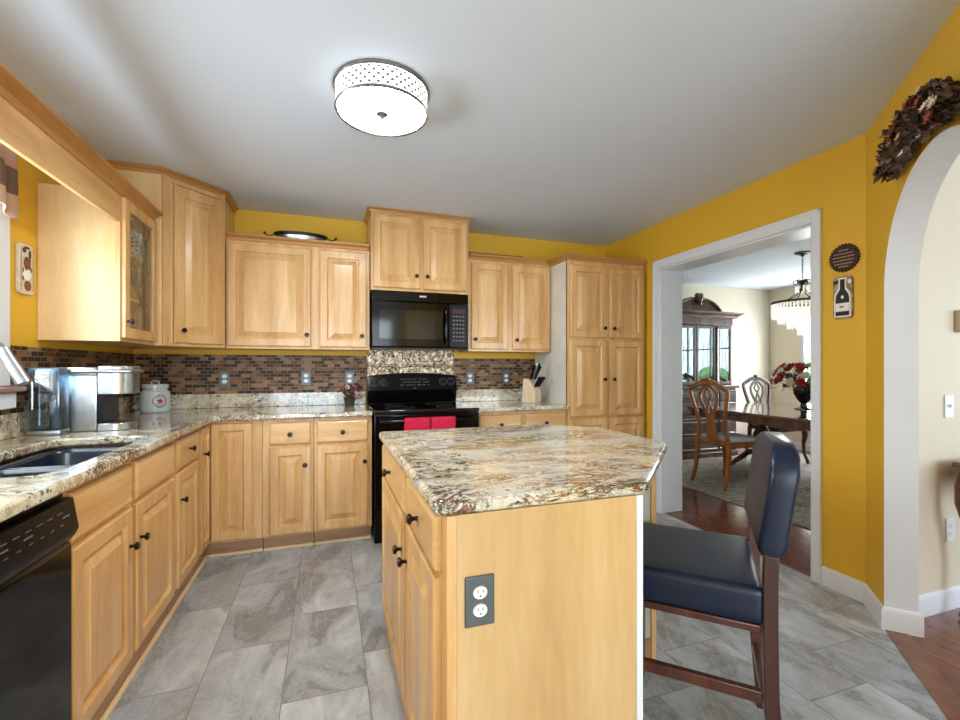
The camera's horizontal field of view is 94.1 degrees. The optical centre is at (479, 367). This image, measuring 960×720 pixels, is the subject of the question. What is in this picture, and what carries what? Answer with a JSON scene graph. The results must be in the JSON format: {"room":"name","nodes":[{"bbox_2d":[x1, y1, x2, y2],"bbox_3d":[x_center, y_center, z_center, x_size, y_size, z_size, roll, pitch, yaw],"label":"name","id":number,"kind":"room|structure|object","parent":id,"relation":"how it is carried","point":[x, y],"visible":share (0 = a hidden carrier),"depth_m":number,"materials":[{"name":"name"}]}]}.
{"room":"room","nodes":[
{"label":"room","id":0,"kind":"room"},
{"bbox_2d":[0,97,132,465],"bbox_3d":[-1.530,0.006,0.181,0.140,2.430,6.330,0,0,-19],"label":"wall","id":1,"kind":"structure","parent":0,"point":[23,308],"depth_m":2.07,"materials":[{"name":"yellow paint"}]},
{"bbox_2d":[0,143,17,219],"bbox_3d":[-1.758,-0.838,1.210,0.089,0.418,1.477,0,0,-19],"label":"valance curtain","id":2,"kind":"object","parent":1,"relation":"attached to","point":[8,158],"visible":0.58,"depth_m":1.87,"materials":[{"name":"fabric"}]},
{"bbox_2d":[0,202,26,409],"bbox_3d":[-1.806,-0.397,1.191,0.180,1.145,1.560,0,0,-19],"label":"window","id":3,"kind":"structure","parent":1,"relation":"in","point":[7,393],"depth_m":1.89,"materials":[{"name":"white paint"}]},
{"bbox_2d":[15,242,33,294],"bbox_3d":[-2.081,-0.447,2.042,0.017,0.228,0.104,0,0,-19],"label":"wall plaque","id":4,"kind":"object","parent":1,"relation":"attached to","point":[24,254],"visible":1,"depth_m":2.03,"materials":[{"name":"beige wood"}]},
{"bbox_2d":[22,246,31,290],"bbox_3d":[-2.073,-0.449,2.044,0.001,0.204,0.088,0,0,-19],"label":"picture","id":5,"kind":"object","parent":4,"relation":"attached to","point":[26,250],"depth_m":2.04},
{"bbox_2d":[0,346,133,414],"bbox_3d":[-2.023,0.053,1.857,0.008,0.295,2.820,0,0,-19],"label":"backsplash","id":6,"kind":"structure","parent":1,"relation":"attached to","point":[37,395],"depth_m":2.19,"materials":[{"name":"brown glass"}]},
{"bbox_2d":[37,183,156,344],"bbox_3d":[-2.020,-0.507,2.426,0.379,0.753,0.472,0,0,-19],"label":"upper cabinet","id":7,"kind":"object","parent":1,"relation":"attached to","point":[85,295],"visible":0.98,"depth_m":2.21,"materials":[{"name":"brown wood"}]},
{"bbox_2d":[0,62,163,220],"bbox_3d":[-1.541,-0.826,1.508,0.078,0.190,2.450,0,0,-19],"label":"valance board","id":8,"kind":"object","parent":7,"relation":"attached to","point":[18,133],"visible":0.97,"depth_m":1.71,"materials":[{"name":"brown wood"}]},
{"bbox_2d":[130,320,140,329],"bbox_3d":[-2.001,-0.207,2.572,0.095,0.120,0.108,0,0,19],"label":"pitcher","id":9,"kind":"object","parent":7,"relation":"in","point":[134,326],"visible":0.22,"depth_m":2.55,"materials":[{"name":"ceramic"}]},
{"bbox_2d":[130,229,146,260],"bbox_3d":[-2.003,-0.710,2.576,0.112,0.170,0.112,0,0,-19],"label":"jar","id":10,"kind":"object","parent":7,"relation":"on","point":[134,247],"visible":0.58,"depth_m":2.54,"materials":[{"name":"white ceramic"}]},
{"bbox_2d":[130,253,146,264],"bbox_3d":[-2.054,-0.616,2.414,0.289,0.016,0.438,0,0,-19],"label":"shelf","id":11,"kind":"object","parent":7,"relation":"attached to","point":[132,257],"depth_m":2.57,"materials":[{"name":"brown wood"}]},
{"bbox_2d":[130,298,146,305],"bbox_3d":[-2.054,-0.371,2.414,0.289,0.016,0.438,0,0,-19],"label":"shelf","id":12,"kind":"object","parent":7,"relation":"attached to","point":[133,302],"depth_m":2.59,"materials":[{"name":"brown wood"}]},
{"bbox_2d":[133,208,604,405],"bbox_3d":[-0.700,0.006,3.871,4.095,2.430,0.120,0,0,-19],"label":"wall","id":13,"kind":"structure","parent":0,"point":[245,221],"depth_m":3.67,"materials":[{"name":"yellow paint"}]},
{"bbox_2d":[90,160,238,349],"bbox_3d":[-2.055,-0.669,2.990,0.677,1.077,0.667,0,0,-19],"label":"upper cabinet","id":14,"kind":"object","parent":13,"relation":"attached to","point":[195,222],"visible":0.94,"depth_m":2.84,"materials":[{"name":"brown wood"}]},
{"bbox_2d":[219,371,229,386],"bbox_3d":[-1.930,0.089,3.374,0.072,0.116,0.009,0,0,-19],"label":"wall outlet","id":15,"kind":"object","parent":13,"relation":"attached to","point":[224,376],"visible":1,"depth_m":3.37,"materials":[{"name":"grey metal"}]},
{"bbox_2d":[226,232,368,350],"bbox_3d":[-1.347,-0.529,3.382,0.968,0.797,0.374,0,0,-19],"label":"upper cabinet","id":16,"kind":"object","parent":13,"relation":"attached to","point":[283,293],"visible":1,"depth_m":3.23,"materials":[{"name":"brown wood"}]},
{"bbox_2d":[263,231,336,240],"bbox_3d":[-1.348,-0.943,3.365,0.520,0.115,0.209,0,0,-19],"label":"serving tray","id":17,"kind":"object","parent":16,"relation":"on","point":[291,234],"visible":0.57,"depth_m":3.28,"materials":[{"name":"metal"}]},
{"bbox_2d":[301,371,310,385],"bbox_3d":[-1.386,0.089,3.559,0.072,0.116,0.009,0,0,-19],"label":"wall outlet","id":18,"kind":"object","parent":13,"relation":"attached to","point":[305,375],"visible":1,"depth_m":3.56,"materials":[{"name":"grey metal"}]},
{"bbox_2d":[134,354,534,394],"bbox_3d":[-0.981,0.053,3.707,3.159,0.295,0.008,0,0,-19],"label":"backsplash","id":19,"kind":"structure","parent":13,"relation":"attached to","point":[184,373],"depth_m":3.50,"materials":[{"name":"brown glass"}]},
{"bbox_2d":[345,371,353,385],"bbox_3d":[-1.071,0.093,3.667,0.072,0.116,0.009,0,0,-19],"label":"wall outlet","id":20,"kind":"object","parent":13,"relation":"attached to","point":[349,375],"visible":0.98,"depth_m":3.66,"materials":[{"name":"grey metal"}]},
{"bbox_2d":[367,349,453,375],"bbox_3d":[-0.585,0.006,3.841,0.755,0.570,0.010,0,0,-19],"label":"backsplash panel","id":21,"kind":"object","parent":13,"relation":"attached to","point":[378,361],"visible":0.26,"depth_m":3.83,"materials":[{"name":"beige stone"}]},
{"bbox_2d":[363,206,471,294],"bbox_3d":[-0.510,-0.896,3.647,0.828,0.623,0.414,0,0,-19],"label":"upper cabinet","id":22,"kind":"object","parent":13,"relation":"attached to","point":[417,251],"visible":0.98,"depth_m":3.47,"materials":[{"name":"brown wood"}]},
{"bbox_2d":[369,290,467,350],"bbox_3d":[-0.508,-0.363,3.627,0.755,0.436,0.446,0,0,-19],"label":"microwave","id":23,"kind":"object","parent":22,"relation":"attached to","point":[398,320],"visible":0.98,"depth_m":3.46,"materials":[{"name":"black metal"}]},
{"bbox_2d":[453,316,463,341],"bbox_3d":[-0.170,-0.306,3.555,0.094,0.204,0.001,0,0,-19],"label":"keypad","id":24,"kind":"object","parent":23,"relation":"attached to","point":[458,321],"depth_m":3.55,"materials":[{"name":"grey plastic"}]},
{"bbox_2d":[466,372,473,384],"bbox_3d":[-0.088,0.099,4.002,0.072,0.116,0.009,0,0,-19],"label":"wall outlet","id":25,"kind":"object","parent":13,"relation":"attached to","point":[469,375],"visible":1,"depth_m":4.00,"materials":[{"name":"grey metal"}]},
{"bbox_2d":[457,253,549,352],"bbox_3d":[0.216,-0.529,3.915,0.754,0.797,0.374,0,0,-19],"label":"upper cabinet","id":26,"kind":"object","parent":13,"relation":"attached to","point":[508,304],"visible":0.98,"depth_m":3.77,"materials":[{"name":"brown wood"}]},
{"bbox_2d":[468,252,522,258],"bbox_3d":[0.101,-0.921,3.870,0.500,0.072,0.200,0,0,-19],"label":"wooden tray","id":27,"kind":"object","parent":26,"relation":"on","point":[468,252],"visible":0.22,"depth_m":3.77,"materials":[{"name":"brown wood"}]},
{"bbox_2d":[502,372,509,383],"bbox_3d":[0.241,0.101,4.114,0.072,0.116,0.009,0,0,-19],"label":"wall outlet","id":28,"kind":"object","parent":13,"relation":"attached to","point":[505,375],"visible":1,"depth_m":4.11,"materials":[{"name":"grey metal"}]},
{"bbox_2d":[0,0,959,290],"bbox_3d":[2.071,-1.239,2.106,8.220,0.060,8.050,0,0,-19],"label":"ceiling","id":29,"kind":"structure","parent":0,"point":[588,122],"depth_m":1.96,"materials":[{"name":"paint"}]},
{"bbox_2d":[333,58,428,136],"bbox_3d":[-0.428,-1.145,1.951,0.410,0.127,0.410,0,0,-19],"label":"ceiling light","id":30,"kind":"object","parent":29,"relation":"attached to","point":[374,96],"visible":1,"depth_m":1.85,"materials":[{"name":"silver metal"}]},
{"bbox_2d":[337,87,424,134],"bbox_3d":[-0.428,-1.111,1.951,0.376,0.010,0.376,0,0,-19],"label":"diffuser","id":31,"kind":"object","parent":30,"relation":"attached to","point":[402,109],"depth_m":1.92,"materials":[{"name":"white"}]},
{"bbox_2d":[771,251,810,335],"bbox_3d":[3.402,-0.769,4.710,0.563,0.880,0.560,0,0,-19],"label":"chandelier","id":32,"kind":"object","parent":29,"relation":"hanging from","point":[790,313],"visible":0.74,"depth_m":4.67,"materials":[{"name":"glass"}]},
{"bbox_2d":[108,448,959,719],"bbox_3d":[2.063,1.246,2.130,7.920,0.050,7.700,0,0,-19],"label":"floor","id":33,"kind":"structure","parent":0,"point":[296,633],"depth_m":1.92,"materials":[{"name":"tile"}]},
{"bbox_2d":[0,493,78,719],"bbox_3d":[-1.357,0.783,0.911,0.620,0.876,0.593,0,0,-19],"label":"dishwasher","id":34,"kind":"object","parent":33,"relation":"on","point":[35,547],"visible":0.99,"depth_m":1.13,"materials":[{"name":"black plastic"}]},
{"bbox_2d":[0,513,69,560],"bbox_3d":[-1.071,0.415,1.014,0.006,0.034,0.510,0,0,-19],"label":"print","id":35,"kind":"object","parent":34,"relation":"attached to","point":[22,541],"depth_m":1.10},
{"bbox_2d":[17,430,198,616],"bbox_3d":[-1.830,0.781,2.297,0.644,0.879,0.428,0,0,-19],"label":"base cabinet","id":36,"kind":"object","parent":33,"relation":"on","point":[186,447],"visible":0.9,"depth_m":2.32,"materials":[{"name":"brown wood"}]},
{"bbox_2d":[62,441,174,719],"bbox_3d":[-1.608,0.781,1.645,0.644,0.879,0.943,0,0,-19],"label":"base cabinet","id":37,"kind":"object","parent":33,"relation":"on","point":[123,544],"visible":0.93,"depth_m":1.59,"materials":[{"name":"brown wood"}]},
{"bbox_2d":[193,420,262,576],"bbox_3d":[-1.914,0.781,2.944,0.908,0.879,0.842,0,0,-19],"label":"base cabinet","id":38,"kind":"object","parent":33,"relation":"on","point":[229,457],"visible":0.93,"depth_m":2.85,"materials":[{"name":"brown wood"}]},
{"bbox_2d":[0,391,372,521],"bbox_3d":[-1.255,0.271,2.096,1.614,0.140,2.878,0,0,-19],"label":"countertop","id":39,"kind":"structure","parent":38,"relation":"on","point":[187,413],"depth_m":2.07,"materials":[{"name":"beige stone"}]},
{"bbox_2d":[0,342,31,385],"bbox_3d":[-1.643,0.099,1.472,0.280,0.412,0.108,0,0,-19],"label":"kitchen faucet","id":40,"kind":"object","parent":39,"relation":"on","point":[19,376],"visible":1,"depth_m":1.47,"materials":[{"name":"metal"}]},
{"bbox_2d":[0,446,122,477],"bbox_3d":[-1.522,0.447,1.588,0.349,0.196,0.777,0,0,-19],"label":"double sink","id":41,"kind":"object","parent":39,"relation":"in","point":[55,460],"visible":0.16,"depth_m":1.81,"materials":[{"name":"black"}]},
{"bbox_2d":[27,366,143,435],"bbox_3d":[-1.866,0.149,2.146,0.370,0.312,0.293,0,0,-19],"label":"coffee maker","id":42,"kind":"object","parent":39,"relation":"on","point":[82,399],"visible":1,"depth_m":2.11,"materials":[{"name":"metal"}]},
{"bbox_2d":[97,419,136,430],"bbox_3d":[-1.793,0.288,2.231,0.124,0.035,0.180,0,0,-19],"label":"drip tray","id":43,"kind":"object","parent":42,"relation":"on","point":[106,424],"depth_m":2.16,"materials":[{"name":"metal"}]},
{"bbox_2d":[139,380,170,412],"bbox_3d":[-2.217,0.197,3.047,0.175,0.218,0.175,0,0,-19],"label":"cookie jar","id":44,"kind":"object","parent":39,"relation":"on","point":[153,398],"visible":1,"depth_m":2.98,"materials":[{"name":"white ceramic"}]},
{"bbox_2d":[333,378,362,405],"bbox_3d":[-1.036,0.196,3.537,0.200,0.220,0.224,0,0,-40],"label":"flower pot","id":45,"kind":"object","parent":39,"relation":"on","point":[349,400],"visible":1,"depth_m":3.51,"materials":[{"name":"brown plant"}]},
{"bbox_2d":[262,418,313,550],"bbox_3d":[-1.362,0.781,3.227,0.313,0.879,0.649,0,0,-19],"label":"base cabinet","id":46,"kind":"object","parent":33,"relation":"on","point":[287,444],"visible":0.95,"depth_m":2.95,"materials":[{"name":"brown wood"}]},
{"bbox_2d":[314,416,371,544],"bbox_3d":[-1.030,0.781,3.340,0.380,0.879,0.649,0,0,-19],"label":"base cabinet","id":47,"kind":"object","parent":33,"relation":"on","point":[342,445],"visible":0.95,"depth_m":3.07,"materials":[{"name":"brown wood"}]},
{"bbox_2d":[366,373,478,543],"bbox_3d":[-0.465,0.635,3.472,0.760,1.172,0.738,0,0,-19],"label":"range","id":48,"kind":"object","parent":33,"relation":"on","point":[400,391],"visible":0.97,"depth_m":3.48,"materials":[{"name":"black metal"}]},
{"bbox_2d":[404,417,430,430],"bbox_3d":[-0.435,0.545,3.105,0.180,0.391,0.052,0,0,-19],"label":"dish towel","id":49,"kind":"object","parent":48,"relation":"hanging from","point":[417,423],"visible":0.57,"depth_m":3.09,"materials":[{"name":"red fabric"}]},
{"bbox_2d":[367,402,478,414],"bbox_3d":[-0.460,0.312,3.460,0.760,0.027,0.603,0,0,-19],"label":"cooktop","id":50,"kind":"object","parent":48,"relation":"in","point":[391,408],"depth_m":3.27,"materials":[{"name":"black glass"}]},
{"bbox_2d":[430,416,455,428],"bbox_3d":[-0.261,0.550,3.164,0.176,0.401,0.052,0,0,-19],"label":"dish towel","id":51,"kind":"object","parent":48,"relation":"hanging from","point":[444,422],"visible":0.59,"depth_m":3.15,"materials":[{"name":"red fabric"}]},
{"bbox_2d":[382,444,655,719],"bbox_3d":[0.207,0.779,1.692,1.076,0.884,1.120,0,0,-19],"label":"kitchen island","id":52,"kind":"object","parent":33,"relation":"on","point":[564,641],"visible":0.83,"depth_m":1.11,"materials":[{"name":"brown wood"}]},
{"bbox_2d":[465,573,493,628],"bbox_3d":[0.000,0.539,1.029,0.072,0.116,0.009,0,0,-19],"label":"island outlet","id":53,"kind":"object","parent":52,"relation":"attached to","point":[479,590],"visible":1,"depth_m":1.02,"materials":[{"name":"grey plastic"}]},
{"bbox_2d":[473,586,486,598],"bbox_3d":[0.001,0.518,1.026,0.035,0.030,0.003,0,0,-19],"label":"receptacle","id":54,"kind":"object","parent":53,"relation":"attached to","point":[479,592],"depth_m":1.02,"materials":[{"name":"white plastic"}]},
{"bbox_2d":[473,604,486,616],"bbox_3d":[0.001,0.559,1.026,0.035,0.030,0.003,0,0,-19],"label":"receptacle","id":55,"kind":"object","parent":53,"relation":"attached to","point":[479,610],"depth_m":1.02,"materials":[{"name":"white plastic"}]},
{"bbox_2d":[379,424,666,515],"bbox_3d":[0.219,0.320,1.722,1.074,0.034,1.171,0,0,-19],"label":"island countertop","id":56,"kind":"structure","parent":52,"relation":"on","point":[474,469],"depth_m":1.40,"materials":[{"name":"stone"}]},
{"bbox_2d":[478,409,566,426],"bbox_3d":[0.250,0.781,3.776,0.779,0.879,0.649,0,0,-19],"label":"base cabinet","id":57,"kind":"object","parent":33,"relation":"on","point":[553,417],"visible":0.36,"depth_m":3.51,"materials":[{"name":"brown wood"}]},
{"bbox_2d":[455,389,568,411],"bbox_3d":[0.249,0.271,3.784,0.782,0.140,0.653,0,0,-19],"label":"countertop","id":58,"kind":"structure","parent":57,"relation":"on","point":[486,400],"depth_m":3.94,"materials":[{"name":"beige stone"}]},
{"bbox_2d":[522,379,540,402],"bbox_3d":[0.443,0.203,3.857,0.130,0.205,0.110,0,0,33],"label":"knife block","id":59,"kind":"object","parent":58,"relation":"on","point":[530,394],"visible":0.86,"depth_m":3.81,"materials":[{"name":"brown wood"}]},
{"bbox_2d":[530,365,535,379],"bbox_3d":[0.447,0.043,3.795,0.022,0.129,0.070,0,0,-34],"label":"knife","id":60,"kind":"object","parent":59,"relation":"in","point":[534,366],"visible":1,"depth_m":3.79,"materials":[{"name":"black plastic"}]},
{"bbox_2d":[532,363,538,378],"bbox_3d":[0.469,0.035,3.823,0.071,0.144,0.019,0,0,39],"label":"knife","id":61,"kind":"object","parent":59,"relation":"in","point":[536,364],"visible":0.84,"depth_m":3.81,"materials":[{"name":"metal"}]},
{"bbox_2d":[535,253,646,436],"bbox_3d":[0.966,0.150,4.021,0.800,2.142,0.649,0,0,-19],"label":"pantry cabinet","id":62,"kind":"object","parent":33,"relation":"on","point":[593,365],"visible":0.59,"depth_m":3.77,"materials":[{"name":"brown wood"}]},
{"bbox_2d":[682,293,744,458],"bbox_3d":[2.891,0.111,6.192,1.510,2.220,0.485,0,0,-19],"label":"china cabinet","id":63,"kind":"object","parent":33,"relation":"on","point":[706,342],"visible":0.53,"depth_m":6.14,"materials":[{"name":"brown wood"}]},
{"bbox_2d":[682,328,692,381],"bbox_3d":[2.817,-0.164,6.408,1.256,0.820,0.004,0,0,-19],"label":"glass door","id":64,"kind":"structure","parent":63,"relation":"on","point":[687,354],"depth_m":6.47,"materials":[{"name":"clear glass"}]},
{"bbox_2d":[643,431,800,719],"bbox_3d":[0.746,0.721,1.509,0.494,1.002,0.458,0,0,26],"label":"bar stool","id":65,"kind":"object","parent":33,"relation":"on","point":[713,577],"visible":0.73,"depth_m":1.31,"materials":[{"name":"blue leather"}]},
{"bbox_2d":[682,453,810,528],"bbox_3d":[3.543,1.216,4.700,2.860,0.010,2.710,0,0,-19],"label":"area rug","id":66,"kind":"object","parent":33,"relation":"on","point":[709,479],"visible":0.18,"depth_m":4.68,"materials":[{"name":"grey carpet"}]},
{"bbox_2d":[688,377,755,490],"bbox_3d":[2.539,0.655,4.606,0.572,1.109,0.553,0,0,-19],"label":"dining chair","id":67,"kind":"object","parent":66,"relation":"on","point":[728,441],"visible":0.91,"depth_m":4.51,"materials":[{"name":"brown wood"}]},
{"bbox_2d":[701,432,755,442],"bbox_3d":[2.576,0.726,4.619,0.395,0.048,0.460,0,0,-19],"label":"seat cushion","id":68,"kind":"object","parent":67,"relation":"on","point":[732,437],"depth_m":4.46,"materials":[{"name":"grey fabric"}]},
{"bbox_2d":[685,402,810,465],"bbox_3d":[3.458,0.827,4.745,1.750,0.744,1.650,0,0,-19],"label":"dining table","id":69,"kind":"object","parent":66,"relation":"on","point":[780,414],"visible":0.17,"depth_m":4.57,"materials":[{"name":"brown wood"}]},
{"bbox_2d":[770,362,810,409],"bbox_3d":[3.486,0.194,4.821,0.623,0.521,0.623,0,0,-19],"label":"flower vase","id":70,"kind":"object","parent":69,"relation":"on","point":[802,391],"visible":0.78,"depth_m":4.78,"materials":[{"name":"black ceramic"}]},
{"bbox_2d":[742,375,809,463],"bbox_3d":[3.777,0.655,5.747,0.553,1.109,0.572,0,0,-19],"label":"dining chair","id":71,"kind":"object","parent":66,"relation":"on","point":[755,378],"visible":0.56,"depth_m":5.88,"materials":[{"name":"brown wood"}]},
{"bbox_2d":[952,460,959,616],"bbox_3d":[2.779,0.838,2.184,0.922,0.758,0.310,0,0,-19],"label":"console table","id":72,"kind":"object","parent":33,"relation":"on","point":[954,463],"visible":1,"depth_m":2.16,"materials":[{"name":"brown wood"}]},
{"bbox_2d":[682,284,768,435],"bbox_3d":[2.773,0.006,6.503,3.992,2.430,0.120,0,0,-19],"label":"wall","id":73,"kind":"structure","parent":0,"point":[750,330],"depth_m":6.90,"materials":[{"name":"beige paint"}]},
{"bbox_2d":[605,134,865,582],"bbox_3d":[1.507,0.006,4.075,0.213,2.430,3.659,0,0,-19],"label":"wall","id":74,"kind":"structure","parent":0,"point":[833,180],"depth_m":2.47,"materials":[{"name":"yellow paint"}]},
{"bbox_2d":[652,208,822,584],"bbox_3d":[1.808,0.164,3.182,0.255,2.115,1.384,0,0,-19],"label":"trim","id":75,"kind":"structure","parent":74,"relation":"attached to","point":[666,281],"depth_m":3.48,"materials":[{"name":"white paint"}]},
{"bbox_2d":[833,275,853,318],"bbox_3d":[1.955,-0.375,2.405,0.014,0.228,0.096,0,0,-19],"label":"plaque","id":76,"kind":"object","parent":74,"relation":"attached to","point":[843,286],"visible":1,"depth_m":2.40,"materials":[{"name":"black wood"}]},
{"bbox_2d":[829,243,860,271],"bbox_3d":[1.958,-0.587,2.400,0.013,0.153,0.153,0,0,-19],"label":"sign","id":77,"kind":"object","parent":74,"relation":"attached to","point":[845,257],"visible":1,"depth_m":2.39,"materials":[{"name":"brown wood"}]},
{"bbox_2d":[769,283,810,443],"bbox_3d":[5.868,0.006,3.427,0.120,2.430,7.700,0,0,-19],"label":"wall","id":78,"kind":"structure","parent":0,"point":[784,344],"depth_m":6.82,"materials":[{"name":"beige paint"}]},
{"bbox_2d":[801,320,810,402],"bbox_3d":[4.862,-0.129,6.254,0.050,1.300,0.700,0,0,-19],"label":"window","id":79,"kind":"structure","parent":78,"relation":"in","point":[804,357],"depth_m":6.54,"materials":[{"name":"white paint"}]},
{"bbox_2d":[866,2,959,612],"bbox_3d":[1.736,0.006,1.631,0.264,2.430,1.757,0,0,32],"label":"wall","id":80,"kind":"structure","parent":0,"point":[899,213],"depth_m":2.07,"materials":[{"name":"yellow paint"}]},
{"bbox_2d":[872,75,959,183],"bbox_3d":[1.610,-0.896,1.665,0.112,0.224,0.665,0,0,26],"label":"leaf garland","id":81,"kind":"object","parent":80,"relation":"attached to","point":[924,111],"visible":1,"depth_m":1.61,"materials":[{"name":"brown plant"}]},
{"bbox_2d":[890,123,895,133],"bbox_3d":[1.609,-0.929,1.740,0.019,0.049,0.050,0,0,25],"label":"flower","id":82,"kind":"object","parent":81,"relation":"on","point":[893,129],"depth_m":1.74,"materials":[{"name":"red plant"}]},
{"bbox_2d":[901,99,907,110],"bbox_3d":[1.532,-0.946,1.610,0.019,0.049,0.050,0,0,21],"label":"flower","id":83,"kind":"object","parent":81,"relation":"on","point":[905,105],"depth_m":1.61,"materials":[{"name":"red plant"}]},
{"bbox_2d":[906,95,913,107],"bbox_3d":[1.543,-0.953,1.601,0.019,0.049,0.050,0,0,21],"label":"flower","id":84,"kind":"object","parent":81,"relation":"on","point":[911,98],"depth_m":1.60,"materials":[{"name":"red plant"}]},
{"bbox_2d":[912,93,920,107],"bbox_3d":[1.492,-0.908,1.524,0.019,0.049,0.050,0,0,19],"label":"flower","id":85,"kind":"object","parent":81,"relation":"on","point":[918,100],"depth_m":1.53,"materials":[{"name":"red plant"}]},
{"bbox_2d":[913,83,921,94],"bbox_3d":[1.518,-0.963,1.550,0.019,0.034,0.044,0,0,19],"label":"flower","id":86,"kind":"object","parent":81,"relation":"on","point":[919,90],"depth_m":1.55,"materials":[{"name":"white plant"}]},
{"bbox_2d":[918,100,927,111],"bbox_3d":[1.473,-0.869,1.485,0.018,0.035,0.044,0,0,15],"label":"flower","id":87,"kind":"object","parent":81,"relation":"on","point":[925,103],"depth_m":1.48,"materials":[{"name":"white plant"}]},
{"bbox_2d":[922,109,931,125],"bbox_3d":[1.462,-0.816,1.458,0.019,0.049,0.049,0,0,17],"label":"flower","id":88,"kind":"object","parent":81,"relation":"on","point":[927,117],"depth_m":1.46,"materials":[{"name":"red plant"}]},
{"bbox_2d":[922,106,932,117],"bbox_3d":[1.480,-0.847,1.471,0.019,0.049,0.050,0,0,18],"label":"flower","id":89,"kind":"object","parent":81,"relation":"on","point":[928,112],"depth_m":1.47,"materials":[{"name":"red plant"}]},
{"bbox_2d":[927,95,936,108],"bbox_3d":[1.449,-0.850,1.433,0.024,0.035,0.038,0,0,-19],"label":"flower","id":90,"kind":"object","parent":81,"relation":"on","point":[932,102],"depth_m":1.44,"materials":[{"name":"white plant"}]},
{"bbox_2d":[885,630,959,719],"bbox_3d":[1.708,1.220,1.626,0.085,0.003,0.960,0,0,26],"label":"trim","id":91,"kind":"structure","parent":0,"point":[948,701],"depth_m":1.76,"materials":[{"name":"brown wood"}]},
{"bbox_2d":[933,154,959,591],"bbox_3d":[4.007,0.006,2.885,3.752,2.430,0.125,0,0,-19],"label":"wall partition","id":92,"kind":"structure","parent":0,"point":[946,206],"depth_m":2.25,"materials":[{"name":"beige paint"}]},
{"bbox_2d":[791,441,959,637],"bbox_3d":[3.235,1.169,4.515,4.162,0.104,3.942,0,0,-19],"label":"baseboard","id":93,"kind":"structure","parent":92,"relation":"attached to","point":[939,601],"depth_m":2.21,"materials":[{"name":"white paint"}]},
{"bbox_2d":[944,395,953,417],"bbox_3d":[2.372,0.199,2.253,0.072,0.116,0.016,0,0,-19],"label":"light switch","id":94,"kind":"object","parent":92,"relation":"attached to","point":[948,399],"visible":1,"depth_m":2.25,"materials":[{"name":"white paint"}]},
{"bbox_2d":[946,517,954,540],"bbox_3d":[2.383,0.821,2.260,0.072,0.116,0.009,0,0,-19],"label":"wall outlet","id":95,"kind":"object","parent":92,"relation":"attached to","point":[950,522],"visible":1,"depth_m":2.25,"materials":[{"name":"white paint"}]},
{"bbox_2d":[954,310,959,331],"bbox_3d":[2.471,-0.234,2.281,0.110,0.110,0.026,0,0,-19],"label":"thermostat","id":96,"kind":"object","parent":92,"relation":"attached to","point":[957,312],"visible":1,"depth_m":2.26,"materials":[{"name":"beige plastic"}]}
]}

